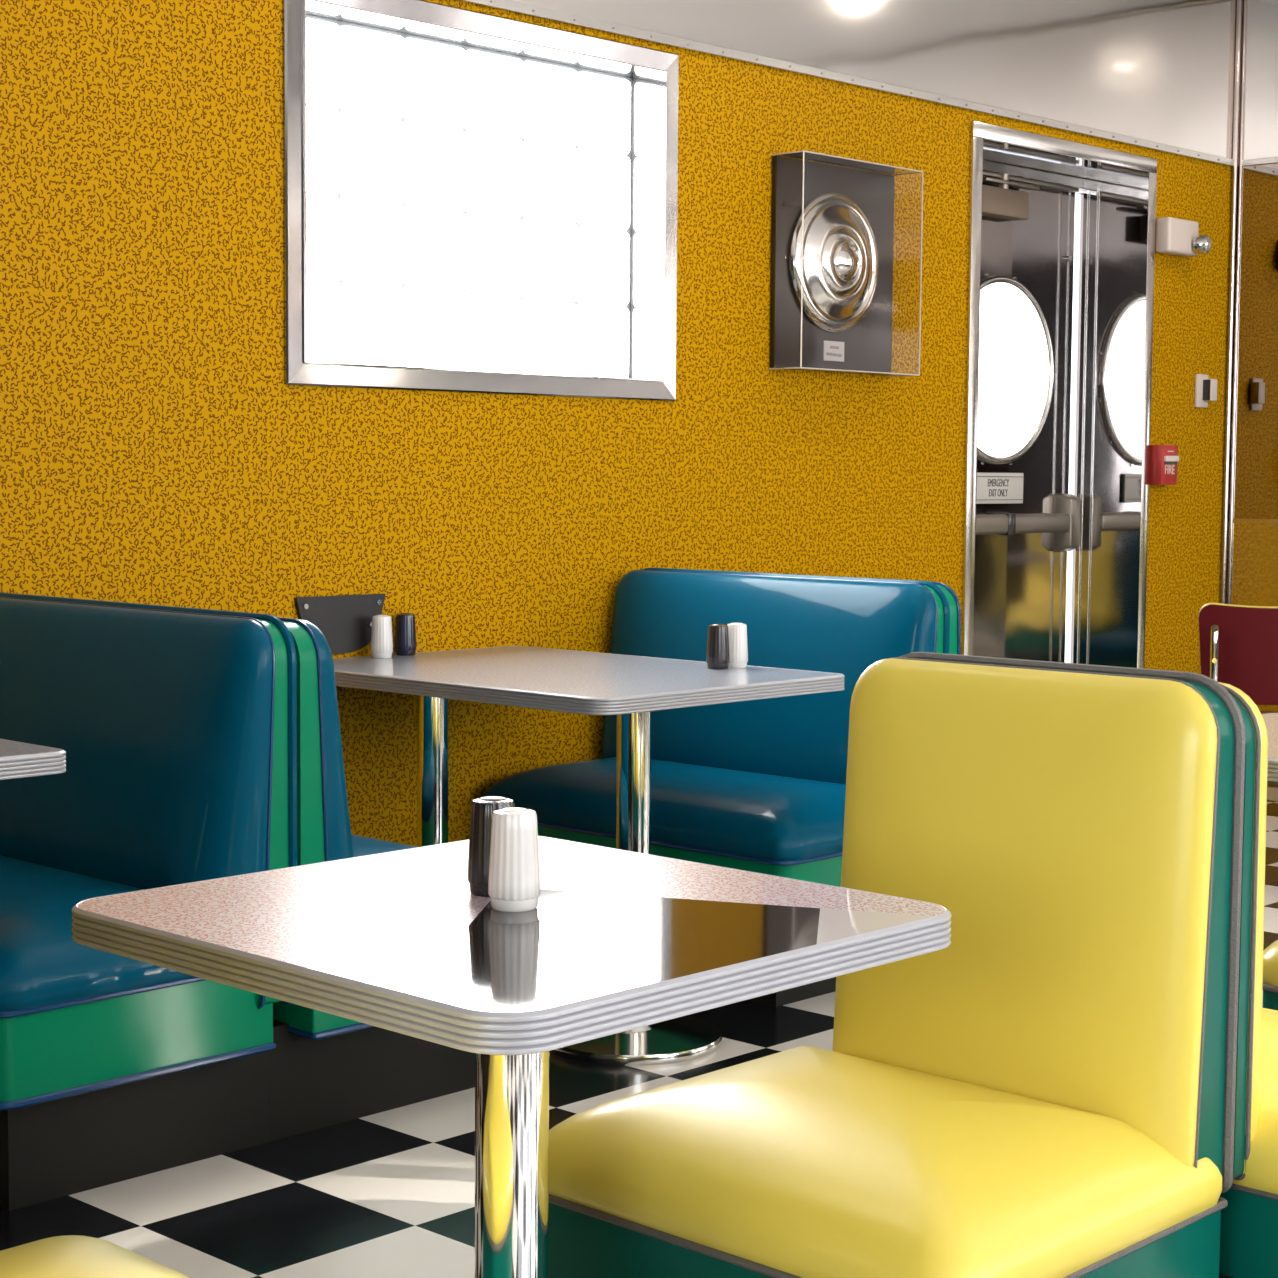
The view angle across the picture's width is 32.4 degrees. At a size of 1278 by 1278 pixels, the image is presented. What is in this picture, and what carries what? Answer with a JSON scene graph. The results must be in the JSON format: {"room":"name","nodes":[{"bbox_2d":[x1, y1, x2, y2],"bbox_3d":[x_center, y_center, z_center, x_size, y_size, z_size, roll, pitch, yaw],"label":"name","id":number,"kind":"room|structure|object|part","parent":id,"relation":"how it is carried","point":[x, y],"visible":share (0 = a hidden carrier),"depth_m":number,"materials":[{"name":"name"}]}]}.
{"room":"diner","nodes":[
{"label":"diner","id":0,"kind":"room"},
{"bbox_2d":[0,0,1236,846],"bbox_3d":[-1.144,-0.653,4.725,0.124,2.950,9.730,5,6,43],"label":"wall","id":1,"kind":"structure","parent":0,"point":[156,449],"depth_m":5.58,"materials":[{"name":"yellow paint"}]},
{"bbox_2d":[294,593,384,653],"bbox_3d":[-0.698,-0.033,5.151,0.014,0.137,0.265,5,6,43],"label":"plate","id":2,"kind":"object","parent":1,"relation":"attached to","point":[345,621],"visible":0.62,"depth_m":5.15,"materials":[{"name":"black metal"}]},
{"bbox_2d":[282,0,678,400],"bbox_3d":[-0.415,-1.076,5.498,0.192,0.922,1.309,5,6,43],"label":"window","id":3,"kind":"structure","parent":1,"relation":"in","point":[474,202],"depth_m":5.51,"materials":[{"name":"white glass"}]},
{"bbox_2d":[769,150,922,376],"bbox_3d":[0.605,-1.074,6.366,0.119,0.602,0.559,5,6,43],"label":"display case","id":4,"kind":"object","parent":1,"relation":"attached to","point":[797,343],"visible":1,"depth_m":6.36,"materials":[{"name":"grey"}]},
{"bbox_2d":[789,193,878,331],"bbox_3d":[0.588,-1.089,6.350,0.073,0.400,0.400,5,6,43],"label":"hubcap","id":5,"kind":"object","parent":4,"relation":"attached to","point":[841,262],"visible":0.99,"depth_m":6.31,"materials":[{"name":"silver metal"}]},
{"bbox_2d":[826,346,841,356],"bbox_3d":[0.569,-0.838,6.405,0.001,0.030,0.070,5,6,43],"label":"print","id":6,"kind":"object","parent":4,"relation":"attached to","point":[831,351],"depth_m":6.40,"materials":[{"name":"beige paper"}]},
{"bbox_2d":[459,0,1233,166],"bbox_3d":[-1.122,-1.505,4.577,0.015,0.026,9.630,5,6,43],"label":"trim","id":7,"kind":"structure","parent":1,"relation":"attached to","point":[507,5],"depth_m":6.29,"materials":[{"name":"silver metal"}]},
{"bbox_2d":[961,121,1156,668],"bbox_3d":[1.286,-0.512,7.464,0.359,2.292,1.106,5,6,43],"label":"door","id":8,"kind":"structure","parent":1,"relation":"in","point":[1061,237],"depth_m":7.70,"materials":[{"name":"silver metal"}]},
{"bbox_3d":[1.214,-0.920,7.535,0.010,0.606,0.606,5,6,43],"label":"porthole glass","id":9,"kind":"part","parent":8,"relation":"part of","materials":[{"name":"white glass"}]},
{"bbox_3d":[1.236,-1.538,7.410,0.038,0.055,0.898,5,6,43],"label":"closer arm","id":10,"kind":"part","parent":8,"relation":"part of","materials":[{"name":"silver metal"}]},
{"bbox_2d":[1149,445,1178,484],"bbox_3d":[1.859,-0.615,7.768,0.069,0.140,0.110,5,6,43],"label":"fire alarm","id":11,"kind":"object","parent":1,"relation":"attached to","point":[1164,459],"visible":1,"depth_m":7.74,"materials":[{"name":"red plastic"}]},
{"bbox_3d":[1.877,-0.635,7.748,0.017,0.020,0.083,5,6,43],"label":"pull handle","id":12,"kind":"part","parent":11,"relation":"part of","materials":[{"name":"beige plastic"}]},
{"bbox_2d":[1155,217,1210,256],"bbox_3d":[1.923,-1.415,7.734,0.116,0.122,0.223,5,6,43],"label":"emergency light","id":13,"kind":"object","parent":1,"relation":"attached to","point":[1174,236],"visible":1,"depth_m":7.71,"materials":[{"name":"beige plastic"}]},
{"bbox_2d":[1194,374,1216,407],"bbox_3d":[2.057,-0.900,7.971,0.044,0.120,0.090,5,6,43],"label":"thermostat","id":14,"kind":"object","parent":1,"relation":"attached to","point":[1205,388],"visible":1,"depth_m":7.96,"materials":[{"name":"beige plastic"}]},
{"bbox_3d":[2.042,-0.900,7.979,0.013,0.120,0.080,5,6,43],"label":"wall plate","id":15,"kind":"part","parent":14,"relation":"part of","materials":[{"name":"beige plastic"}]},
{"bbox_2d":[0,801,1277,1277],"bbox_3d":[1.373,1.063,2.380,7.750,0.080,9.830,5,6,43],"label":"floor","id":16,"kind":"structure","parent":0,"point":[390,1193],"depth_m":3.63,"materials":[{"name":"multicoloured tile"}]},
{"bbox_2d":[0,739,65,779],"bbox_3d":[-1.536,0.536,3.548,1.063,0.750,0.768,5,6,43],"label":"pedestal table","id":17,"kind":"object","parent":16,"relation":"on","point":[17,759],"visible":1,"depth_m":3.40,"materials":[{"name":"grey laminate"}]},
{"bbox_2d":[0,1235,190,1277],"bbox_3d":[-0.530,0.571,1.846,0.720,0.955,0.630,5,6,43],"label":"bench","id":18,"kind":"object","parent":16,"relation":"on","point":[67,1256],"visible":1,"depth_m":2.09,"materials":[{"name":"yellow leather"}]},
{"bbox_2d":[0,592,296,1210],"bbox_3d":[-1.164,0.414,3.947,1.035,0.940,0.588,5,6,43],"label":"bench","id":19,"kind":"object","parent":16,"relation":"on","point":[176,727],"visible":0.77,"depth_m":3.76,"materials":[{"name":"blue leather"}]},
{"bbox_2d":[0,855,194,1011],"bbox_3d":[-1.175,0.479,3.940,1.026,0.131,0.556,5,6,43],"label":"seat cushion","id":20,"kind":"object","parent":19,"relation":"on","point":[42,968],"depth_m":3.57,"materials":[{"name":"blue leather"}]},
{"bbox_3d":[-1.035,0.225,4.067,1.023,0.568,0.139,5,6,43],"label":"backrest","id":21,"kind":"part","parent":19,"relation":"part of","materials":[{"name":"blue leather"}]},
{"bbox_2d":[269,617,474,1141],"bbox_3d":[-0.759,0.390,4.373,1.026,0.929,0.587,5,6,43],"label":"bench","id":22,"kind":"object","parent":16,"relation":"on","point":[326,1069],"visible":0.08,"depth_m":3.93,"materials":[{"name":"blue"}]},
{"bbox_3d":[-0.885,0.217,4.225,1.023,0.562,0.139,5,6,43],"label":"backrest","id":23,"kind":"part","parent":22,"relation":"part of","materials":[{"name":"green leather"}]},
{"bbox_2d":[351,834,415,856],"bbox_3d":[-0.749,0.448,4.388,1.026,0.131,0.556,5,6,43],"label":"seat cushion","id":24,"kind":"object","parent":22,"relation":"on","point":[362,846],"depth_m":4.23,"materials":[{"name":"blue leather"}]},
{"bbox_2d":[72,836,950,1277],"bbox_3d":[-0.131,0.645,2.258,0.673,0.750,0.650,5,6,43],"label":"pedestal table","id":25,"kind":"object","parent":16,"relation":"on","point":[614,941],"visible":0.86,"depth_m":2.13,"materials":[{"name":"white laminate"}]},
{"bbox_2d":[468,796,514,896],"bbox_3d":[-0.153,0.215,2.295,0.052,0.101,0.052,5,6,43],"label":"shaker","id":26,"kind":"object","parent":25,"relation":"on","point":[482,809],"visible":0.63,"depth_m":2.27,"materials":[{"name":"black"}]},
{"bbox_2d":[488,807,539,911],"bbox_3d":[-0.126,0.221,2.220,0.052,0.101,0.052,5,6,43],"label":"shaker","id":27,"kind":"object","parent":25,"relation":"on","point":[514,871],"visible":1,"depth_m":2.20,"materials":[{"name":"white ceramic"}]},
{"bbox_2d":[333,645,844,1064],"bbox_3d":[-0.178,0.441,4.939,1.113,0.750,0.780,5,6,43],"label":"pedestal table","id":28,"kind":"object","parent":16,"relation":"on","point":[631,688],"visible":0.56,"depth_m":4.64,"materials":[{"name":"grey laminate"}]},
{"bbox_2d":[371,615,392,657],"bbox_3d":[-0.606,-0.007,5.176,0.052,0.101,0.052,5,6,43],"label":"shaker","id":29,"kind":"object","parent":28,"relation":"on","point":[381,633],"visible":1,"depth_m":5.16,"materials":[{"name":"white ceramic"}]},
{"bbox_2d":[395,613,416,655],"bbox_3d":[-0.558,-0.012,5.255,0.052,0.101,0.052,5,6,43],"label":"shaker","id":30,"kind":"object","parent":28,"relation":"on","point":[405,628],"visible":1,"depth_m":5.24,"materials":[{"name":"ceramic"}]},
{"bbox_3d":[-0.015,0.824,4.609,0.380,0.040,0.380,5,6,43],"label":"plate","id":31,"kind":"part","parent":28,"relation":"part of","materials":[{"name":"silver metal"}]},
{"bbox_2d":[706,624,729,669],"bbox_3d":[0.178,0.017,4.950,0.052,0.101,0.052,5,6,43],"label":"shaker","id":32,"kind":"object","parent":28,"relation":"on","point":[718,656],"visible":1,"depth_m":4.93,"materials":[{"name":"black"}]},
{"bbox_2d":[727,623,747,667],"bbox_3d":[0.222,0.014,4.992,0.052,0.101,0.052,5,6,43],"label":"shaker","id":33,"kind":"object","parent":28,"relation":"on","point":[738,646],"visible":0.9,"depth_m":4.97,"materials":[{"name":"white ceramic"}]},
{"bbox_2d":[481,567,949,1006],"bbox_3d":[0.153,0.319,5.332,1.035,0.940,0.587,5,6,43],"label":"bench","id":34,"kind":"object","parent":16,"relation":"on","point":[758,786],"visible":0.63,"depth_m":5.26,"materials":[{"name":"blue leather"}]},
{"bbox_2d":[481,757,845,860],"bbox_3d":[0.142,0.384,5.326,1.026,0.131,0.556,5,6,43],"label":"seat cushion","id":35,"kind":"object","parent":34,"relation":"on","point":[703,808],"depth_m":5.09,"materials":[{"name":"blue leather"}]},
{"bbox_3d":[0.282,0.130,5.453,1.023,0.568,0.139,5,6,43],"label":"backrest","id":36,"kind":"part","parent":34,"relation":"part of","materials":[{"name":"blue leather"}]},
{"bbox_2d":[548,652,1245,1277],"bbox_3d":[0.285,0.516,2.653,0.660,0.955,0.585,5,6,43],"label":"bench","id":37,"kind":"object","parent":16,"relation":"on","point":[1048,1090],"visible":0.95,"depth_m":2.61,"materials":[{"name":"yellow leather"}]},
{"bbox_2d":[549,1046,1221,1277],"bbox_3d":[0.273,0.608,2.647,0.660,0.131,0.551,5,6,43],"label":"seat cushion","id":38,"kind":"object","parent":37,"relation":"on","point":[801,1161],"depth_m":2.51,"materials":[{"name":"yellow leather"}]},
{"bbox_3d":[0.462,0.339,2.752,0.537,0.603,0.076,5,6,43],"label":"backrest","id":39,"kind":"part","parent":37,"relation":"part of","materials":[{"name":"yellow leather"}]},
{"bbox_2d":[932,582,960,654],"bbox_3d":[0.557,0.292,5.756,1.026,0.935,0.587,5,6,43],"label":"bench","id":40,"kind":"object","parent":16,"relation":"on","point":[953,601],"visible":0.02,"depth_m":5.19,"materials":[{"name":"green leather"}]},
{"bbox_2d":[1198,603,1277,713],"bbox_3d":[1.830,0.304,6.437,0.425,0.832,0.565,1,4,13],"label":"chair","id":41,"kind":"object","parent":16,"relation":"on","point":[1239,643],"visible":0.64,"depth_m":6.24,"materials":[{"name":"red leather"}]},
{"bbox_3d":[1.839,0.256,6.472,0.410,0.058,0.420,1,4,13],"label":"seat","id":42,"kind":"part","parent":41,"relation":"part of","materials":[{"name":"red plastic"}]},
{"bbox_2d":[1218,682,1277,1277],"bbox_3d":[0.769,0.500,3.004,0.657,0.940,0.585,5,6,43],"label":"bench","id":43,"kind":"object","parent":16,"relation":"on","point":[1249,1219],"visible":0.11,"depth_m":2.67,"materials":[{"name":"yellow"}]},
{"bbox_3d":[0.575,0.336,2.871,0.537,0.593,0.088,5,6,43],"label":"backrest","id":44,"kind":"part","parent":43,"relation":"part of","materials":[{"name":"teal leather"}]},
{"bbox_2d":[1233,1008,1277,1194],"bbox_3d":[0.781,0.584,3.022,0.655,0.131,0.551,5,6,43],"label":"seat cushion","id":45,"kind":"object","parent":43,"relation":"on","point":[1257,1174],"depth_m":2.69,"materials":[{"name":"yellow leather"}]},
{"bbox_2d":[1262,940,1277,1010],"bbox_3d":[1.449,0.437,3.804,0.549,0.955,0.614,5,6,43],"label":"bench","id":46,"kind":"object","parent":16,"relation":"on","point":[1270,954],"visible":0.49,"depth_m":3.75,"materials":[{"name":"yellow leather"}]},
{"bbox_2d":[1263,940,1277,986],"bbox_3d":[1.427,0.530,3.788,0.535,0.131,0.551,5,6,43],"label":"seat cushion","id":47,"kind":"object","parent":46,"relation":"on","point":[1270,954],"depth_m":3.75,"materials":[{"name":"yellow leather"}]},
{"bbox_2d":[1262,713,1277,784],"bbox_3d":[1.193,0.547,3.677,0.670,0.750,0.710,5,6,43],"label":"pedestal table","id":48,"kind":"object","parent":16,"relation":"on","point":[1271,719],"visible":0.18,"depth_m":3.60,"materials":[{"name":"beige laminate"}]},
{"bbox_2d":[1225,0,1277,801],"bbox_3d":[4.842,-0.680,5.684,7.450,2.950,0.100,5,6,43],"label":"wall","id":49,"kind":"structure","parent":0,"point":[1255,489],"depth_m":8.04,"materials":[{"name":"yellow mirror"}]},
{"bbox_2d":[1220,0,1246,603],"bbox_3d":[2.185,-0.884,8.110,0.038,2.950,0.018,1,4,11],"label":"metal pole","id":50,"kind":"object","parent":49,"relation":"attached to","point":[1239,2],"depth_m":8.08,"materials":[{"name":"silver metal"}]},
{"bbox_2d":[1232,518,1277,523],"bbox_3d":[4.813,-0.231,5.669,7.220,0.017,0.006,5,6,43],"label":"trim","id":51,"kind":"structure","parent":49,"relation":"attached to","point":[1234,520],"depth_m":8.07,"materials":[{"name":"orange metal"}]},
{"bbox_2d":[1241,157,1277,165],"bbox_3d":[4.822,-1.533,5.569,7.220,0.022,0.008,5,6,43],"label":"trim","id":52,"kind":"structure","parent":49,"relation":"attached to","point":[1270,160],"depth_m":7.99,"materials":[{"name":"white metal"}]}
]}

